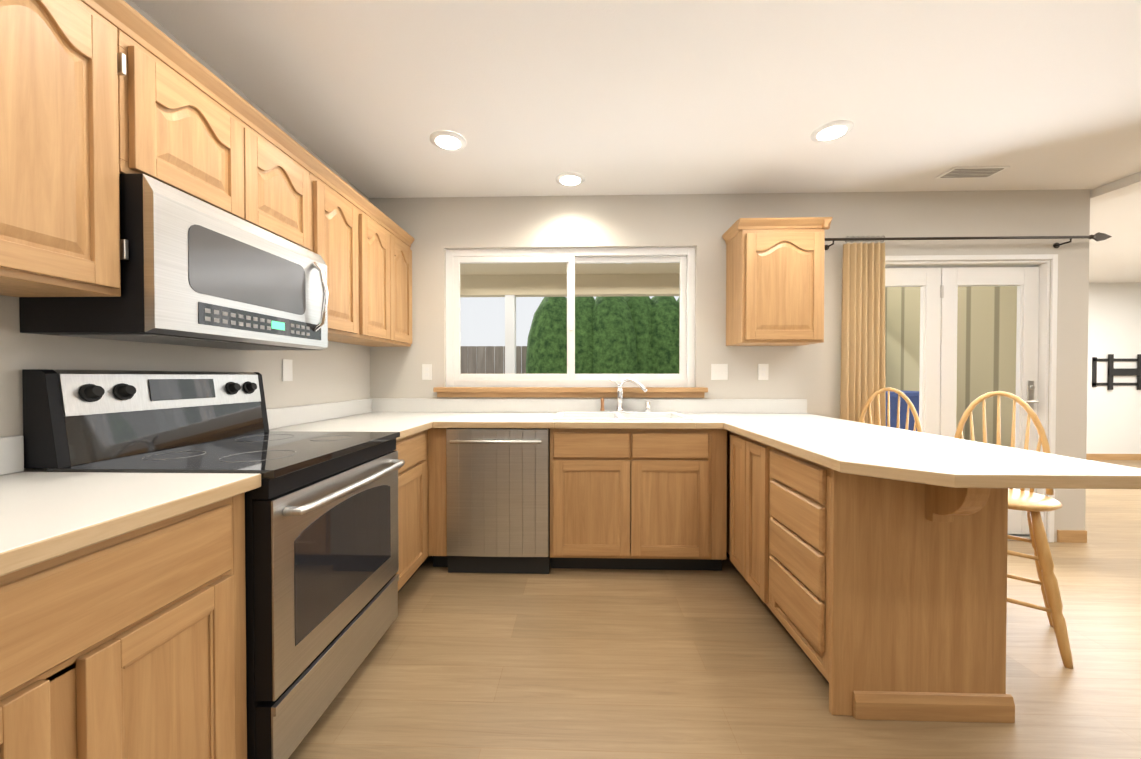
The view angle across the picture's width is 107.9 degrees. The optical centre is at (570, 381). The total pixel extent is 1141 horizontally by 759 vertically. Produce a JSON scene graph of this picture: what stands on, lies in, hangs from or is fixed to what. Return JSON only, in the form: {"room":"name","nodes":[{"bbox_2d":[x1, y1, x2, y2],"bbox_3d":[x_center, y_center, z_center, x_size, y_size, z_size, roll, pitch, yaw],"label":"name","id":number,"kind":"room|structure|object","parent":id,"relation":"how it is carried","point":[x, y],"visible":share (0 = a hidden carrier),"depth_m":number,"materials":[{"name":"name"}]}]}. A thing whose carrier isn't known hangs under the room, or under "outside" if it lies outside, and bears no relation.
{"room":"kitchen","nodes":[
{"label":"kitchen","id":0,"kind":"room"},
{"bbox_2d":[0,0,371,471],"bbox_3d":[-1.662,-0.067,-0.167,0.150,2.500,6.820,0,1,2],"label":"wall","id":1,"kind":"structure","parent":0,"point":[339,372],"depth_m":1.65,"materials":[{"name":"grey paint"}]},
{"bbox_2d":[0,0,139,296],"bbox_3d":[-1.389,-0.627,0.776,0.322,0.796,0.735,0,1,2],"label":"upper cabinet","id":2,"kind":"object","parent":1,"relation":"attached to","point":[97,97],"depth_m":1.01,"materials":[{"name":"brown wood"}]},
{"bbox_2d":[136,11,319,254],"bbox_3d":[-1.367,-0.808,1.542,0.322,0.451,0.796,0,1,2],"label":"upper cabinet","id":3,"kind":"object","parent":1,"relation":"attached to","point":[196,136],"depth_m":1.42,"materials":[{"name":"brown wood"}]},
{"bbox_2d":[19,173,328,349],"bbox_3d":[-1.306,-0.358,1.545,0.454,0.443,0.782,0,1,2],"label":"microwave","id":4,"kind":"object","parent":3,"relation":"attached to","point":[196,272],"visible":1,"depth_m":1.28,"materials":[{"name":"silver metal"}]},
{"bbox_2d":[282,359,292,380],"bbox_3d":[-1.515,-0.058,2.219,0.005,0.116,0.072,0,1,2],"label":"outlet","id":5,"kind":"object","parent":1,"relation":"attached to","point":[287,374],"depth_m":2.22,"materials":[{"name":"white plastic"}]},
{"bbox_2d":[320,162,414,346],"bbox_3d":[-1.339,-0.647,2.509,0.322,0.796,1.131,0,1,2],"label":"upper cabinet","id":6,"kind":"object","parent":1,"relation":"attached to","point":[367,257],"depth_m":2.38,"materials":[{"name":"brown wood"}]},
{"bbox_2d":[132,0,1140,282],"bbox_3d":[3.567,-1.383,1.107,10.530,0.100,10.000,0,1,2],"label":"ceiling","id":7,"kind":"structure","parent":0,"point":[368,98],"depth_m":1.92,"materials":[{"name":"white paint"}]},
{"bbox_2d":[430,130,465,150],"bbox_3d":[-0.684,-1.340,2.321,0.196,0.012,0.196,0,1,2],"label":"recessed light","id":8,"kind":"object","parent":7,"relation":"in","point":[447,140],"visible":1,"depth_m":2.30,"materials":[{"name":"white plastic"}]},
{"bbox_2d":[556,172,584,186],"bbox_3d":[-0.001,-1.345,2.771,0.196,0.012,0.196,0,1,2],"label":"recessed light","id":9,"kind":"object","parent":7,"relation":"in","point":[570,179],"visible":1,"depth_m":2.75,"materials":[{"name":"white"}]},
{"bbox_2d":[811,120,853,141],"bbox_3d":[1.404,-1.339,2.231,0.196,0.012,0.196,0,1,2],"label":"recessed light","id":10,"kind":"object","parent":7,"relation":"in","point":[832,131],"visible":1,"depth_m":2.21,"materials":[{"name":"white plastic"}]},
{"bbox_2d":[935,166,1009,178],"bbox_3d":[2.587,-1.346,2.677,0.340,0.009,0.140,0,1,2],"label":"ceiling vent","id":11,"kind":"object","parent":7,"relation":"in","point":[974,172],"visible":0.98,"depth_m":2.67,"materials":[{"name":"white metal"}]},
{"bbox_2d":[1090,172,1140,205],"bbox_3d":[3.666,-1.285,-0.335,0.150,0.060,6.820,0,1,2],"label":"ceiling beam","id":12,"kind":"structure","parent":7,"relation":"attached to","point":[1123,186],"depth_m":2.83,"materials":[{"name":"white paint"}]},
{"bbox_2d":[288,460,1140,758],"bbox_3d":[3.567,1.192,1.138,10.530,0.050,10.000,0,1,2],"label":"floor","id":13,"kind":"structure","parent":0,"point":[628,664],"depth_m":1.64,"materials":[{"name":"brown wood"}]},
{"bbox_2d":[0,540,111,758],"bbox_3d":[-1.227,0.737,0.559,0.672,0.874,0.445,0,1,2],"label":"base cabinet","id":14,"kind":"object","parent":13,"relation":"on","point":[56,638],"depth_m":0.72,"materials":[{"name":"brown wood"}]},
{"bbox_2d":[0,430,271,575],"bbox_3d":[-1.229,0.234,0.083,0.695,0.137,2.135,0,1,2],"label":"countertop","id":15,"kind":"structure","parent":14,"relation":"on","point":[45,516],"depth_m":0.90,"materials":[{"name":"white laminate"}]},
{"bbox_2d":[108,493,246,758],"bbox_3d":[-1.216,0.732,0.931,0.672,0.874,0.447,0,1,2],"label":"base cabinet","id":16,"kind":"object","parent":13,"relation":"on","point":[130,645],"depth_m":0.94,"materials":[{"name":"brown wood"}]},
{"bbox_2d":[22,369,404,758],"bbox_3d":[-1.134,0.562,1.551,0.783,1.200,0.790,0,1,2],"label":"range","id":17,"kind":"object","parent":13,"relation":"on","point":[321,548],"visible":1,"depth_m":1.34,"materials":[{"name":"silver metal"}]},
{"bbox_2d":[393,430,428,592],"bbox_3d":[-1.170,0.714,2.520,0.673,0.874,1.130,0,1,2],"label":"base cabinet","id":18,"kind":"object","parent":13,"relation":"on","point":[412,450],"visible":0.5,"depth_m":2.23,"materials":[{"name":"brown wood"}]},
{"bbox_2d":[266,402,431,439],"bbox_3d":[-1.168,0.209,2.191,0.695,0.137,0.488,0,1,2],"label":"countertop","id":19,"kind":"structure","parent":18,"relation":"on","point":[406,418],"depth_m":2.41,"materials":[{"name":"white laminate"}]},
{"bbox_2d":[428,428,559,567],"bbox_3d":[-0.463,0.711,2.762,0.770,0.874,0.607,0,1,2],"label":"base cabinet","id":20,"kind":"object","parent":13,"relation":"on","point":[437,489],"depth_m":2.49,"materials":[{"name":"brown wood"}]},
{"bbox_2d":[446,428,550,573],"bbox_3d":[-0.425,0.714,2.726,0.610,0.868,0.664,0,1,2],"label":"dishwasher","id":21,"kind":"object","parent":13,"relation":"on","point":[498,497],"visible":1,"depth_m":2.44,"materials":[{"name":"silver metal"}]},
{"bbox_2d":[560,429,726,570],"bbox_3d":[0.406,0.711,2.737,1.044,0.874,0.607,0,1,2],"label":"base cabinet","id":22,"kind":"object","parent":13,"relation":"on","point":[647,499],"depth_m":2.44,"materials":[{"name":"brown wood"}]},
{"bbox_2d":[341,378,854,428],"bbox_3d":[0.095,0.196,2.721,3.190,0.430,0.645,0,1,2],"label":"countertop","id":23,"kind":"structure","parent":22,"relation":"on","point":[619,413],"depth_m":2.97,"materials":[{"name":"white laminate"}]},
{"bbox_2d":[553,412,692,420],"bbox_3d":[0.322,0.317,2.734,0.844,0.190,0.469,0,1,2],"label":"sink","id":24,"kind":"object","parent":23,"relation":"in","point":[559,416],"depth_m":2.92,"materials":[{"name":"white ceramic"}]},
{"bbox_2d":[600,378,650,411],"bbox_3d":[0.392,0.099,2.922,0.362,0.242,0.168,0,1,2],"label":"faucet","id":25,"kind":"object","parent":23,"relation":"on","point":[619,404],"depth_m":3.01,"materials":[{"name":"silver metal"}]},
{"bbox_2d":[726,430,1013,722],"bbox_3d":[1.207,0.721,1.930,0.608,0.874,1.000,0,1,2],"label":"base cabinet","id":26,"kind":"object","parent":13,"relation":"on","point":[883,599],"depth_m":1.43,"materials":[{"name":"brown wood"}]},
{"bbox_2d":[724,418,1140,488],"bbox_3d":[1.264,0.265,1.745,0.798,0.038,1.241,0,1,2],"label":"countertop","id":27,"kind":"structure","parent":26,"relation":"on","point":[857,448],"depth_m":1.36,"materials":[{"name":"white laminate"}]},
{"bbox_2d":[859,388,921,431],"bbox_3d":[1.995,0.598,2.602,0.405,1.109,0.444,1,1,37],"label":"stool","id":28,"kind":"object","parent":13,"relation":"on","point":[917,424],"visible":0.17,"depth_m":2.74,"materials":[{"name":"brown wood"}]},
{"bbox_2d":[954,391,1072,668],"bbox_3d":[2.029,0.606,1.960,0.405,1.109,0.444,1,1,44],"label":"stool","id":29,"kind":"object","parent":13,"relation":"on","point":[1032,504],"visible":0.54,"depth_m":1.83,"materials":[{"name":"brown wood"}]},
{"bbox_2d":[372,189,1095,541],"bbox_3d":[1.103,-0.106,3.089,5.130,2.500,0.150,0,1,2],"label":"wall","id":30,"kind":"structure","parent":0,"point":[811,372],"depth_m":3.00,"materials":[{"name":"grey paint"}]},
{"bbox_2d":[422,364,431,379],"bbox_3d":[-1.064,-0.068,3.073,0.072,0.116,0.007,0,1,2],"label":"outlet","id":31,"kind":"object","parent":30,"relation":"attached to","point":[426,368],"depth_m":3.07,"materials":[{"name":"white plastic"}]},
{"bbox_2d":[433,247,707,397],"bbox_3d":[-0.005,-0.433,3.067,1.985,1.105,0.160,0,1,2],"label":"window","id":32,"kind":"structure","parent":30,"relation":"in","point":[572,384],"depth_m":3.08,"materials":[{"name":"white plastic"}]},
{"bbox_2d":[711,364,727,379],"bbox_3d":[1.081,-0.067,3.010,0.118,0.116,0.010,0,1,2],"label":"outlet","id":33,"kind":"object","parent":30,"relation":"attached to","point":[719,371],"depth_m":3.01,"materials":[{"name":"white plastic"}]},
{"bbox_2d":[758,364,768,379],"bbox_3d":[1.395,-0.067,3.002,0.072,0.116,0.007,0,1,2],"label":"outlet","id":34,"kind":"object","parent":30,"relation":"attached to","point":[762,368],"depth_m":3.00,"materials":[{"name":"white plastic"}]},
{"bbox_2d":[722,217,832,345],"bbox_3d":[1.383,-0.651,2.826,0.592,0.796,0.339,0,1,2],"label":"upper cabinet","id":35,"kind":"object","parent":30,"relation":"attached to","point":[774,281],"visible":1,"depth_m":2.67,"materials":[{"name":"brown wood"}]},
{"bbox_2d":[842,254,1057,541],"bbox_3d":[2.695,0.124,3.038,1.487,2.041,0.166,0,1,2],"label":"door frame","id":36,"kind":"structure","parent":30,"relation":"attached to","point":[1048,295],"depth_m":2.95,"materials":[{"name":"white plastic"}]},
{"bbox_2d":[885,267,1038,534],"bbox_3d":[2.694,0.145,3.012,1.373,1.940,0.109,0,1,2],"label":"french door","id":37,"kind":"structure","parent":30,"relation":"in","point":[938,349],"depth_m":3.02,"materials":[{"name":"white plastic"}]},
{"bbox_2d":[825,232,1111,249],"bbox_3d":[2.739,-0.979,2.903,1.930,0.079,0.104,0,1,2],"label":"curtain rod","id":38,"kind":"object","parent":30,"relation":"attached to","point":[1098,236],"visible":0.98,"depth_m":2.86,"materials":[{"name":"brown metal"}]},
{"bbox_2d":[840,236,885,425],"bbox_3d":[2.048,0.052,2.904,0.308,2.128,0.067,0,1,2],"label":"curtain","id":39,"kind":"object","parent":38,"relation":"hanging from","point":[863,378],"visible":0.62,"depth_m":2.89,"materials":[{"name":"fabric"}]},
{"bbox_2d":[1057,454,1140,542],"bbox_3d":[5.328,1.086,4.416,6.900,0.085,3.041,0,1,2],"label":"baseboard","id":40,"kind":"structure","parent":30,"relation":"attached to","point":[1073,536],"depth_m":2.95,"materials":[{"name":"brown wood"}]},
{"bbox_2d":[885,286,1016,488],"bbox_3d":[3.539,-0.089,4.161,0.019,2.460,2.128,0,1,2],"label":"siding","id":41,"kind":"object","parent":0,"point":[986,336],"depth_m":3.61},
{"bbox_2d":[1092,282,1140,453],"bbox_3d":[6.198,-0.140,5.974,5.190,2.500,0.150,0,1,2],"label":"wall","id":42,"kind":"structure","parent":0,"point":[1100,320],"depth_m":5.85,"materials":[{"name":"grey paint"}]},
{"bbox_2d":[1092,354,1140,389],"bbox_3d":[7.820,-0.129,5.833,0.900,0.500,0.035,0,1,2],"label":"tv wall mount","id":43,"kind":"object","parent":42,"relation":"attached to","point":[1112,372],"visible":0.94,"depth_m":5.83,"materials":[{"name":"black metal"}]},
{"label":"outside","id":44,"kind":"structure","parent":0,"visible":0},
{"bbox_3d":[-3.985,1.101,9.669,15.379,0.050,12.679,0,1,2],"label":"ground","id":45,"kind":"structure","parent":44,"visible":0},
{"bbox_2d":[460,346,526,373],"bbox_3d":[-3.690,0.150,9.304,7.990,1.860,0.030,0,1,2],"label":"fence","id":46,"kind":"object","parent":45,"relation":"on","point":[477,359],"visible":0.04,"depth_m":9.23,"materials":[{"name":"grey wood"}]},
{"bbox_2d":[505,295,515,373],"bbox_3d":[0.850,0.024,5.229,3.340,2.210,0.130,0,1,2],"label":"post","id":47,"kind":"object","parent":45,"relation":"on","point":[510,334],"visible":0.18,"depth_m":5.20,"materials":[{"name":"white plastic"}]},
{"bbox_2d":[460,263,679,296],"bbox_3d":[-0.140,-1.245,4.253,7.378,0.350,2.128,0,1,2],"label":"patio ceiling","id":48,"kind":"structure","parent":47,"relation":"on","point":[550,279],"depth_m":5.15,"materials":[{"name":"beige"}]},
{"bbox_2d":[526,296,679,373],"bbox_3d":[3.816,-0.319,8.363,9.450,3.364,1.672,0,1,2],"label":"hedge","id":49,"kind":"object","parent":45,"relation":"on","point":[626,334],"visible":0.02,"depth_m":7.87,"materials":[{"name":"green plant"}]},
{"bbox_2d":[886,390,918,431],"bbox_3d":[2.808,0.616,3.779,0.600,1.060,0.450,0,1,2],"label":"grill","id":50,"kind":"object","parent":45,"relation":"on","point":[913,396],"visible":0.06,"depth_m":3.55,"materials":[{"name":"blue fabric"}]}
]}

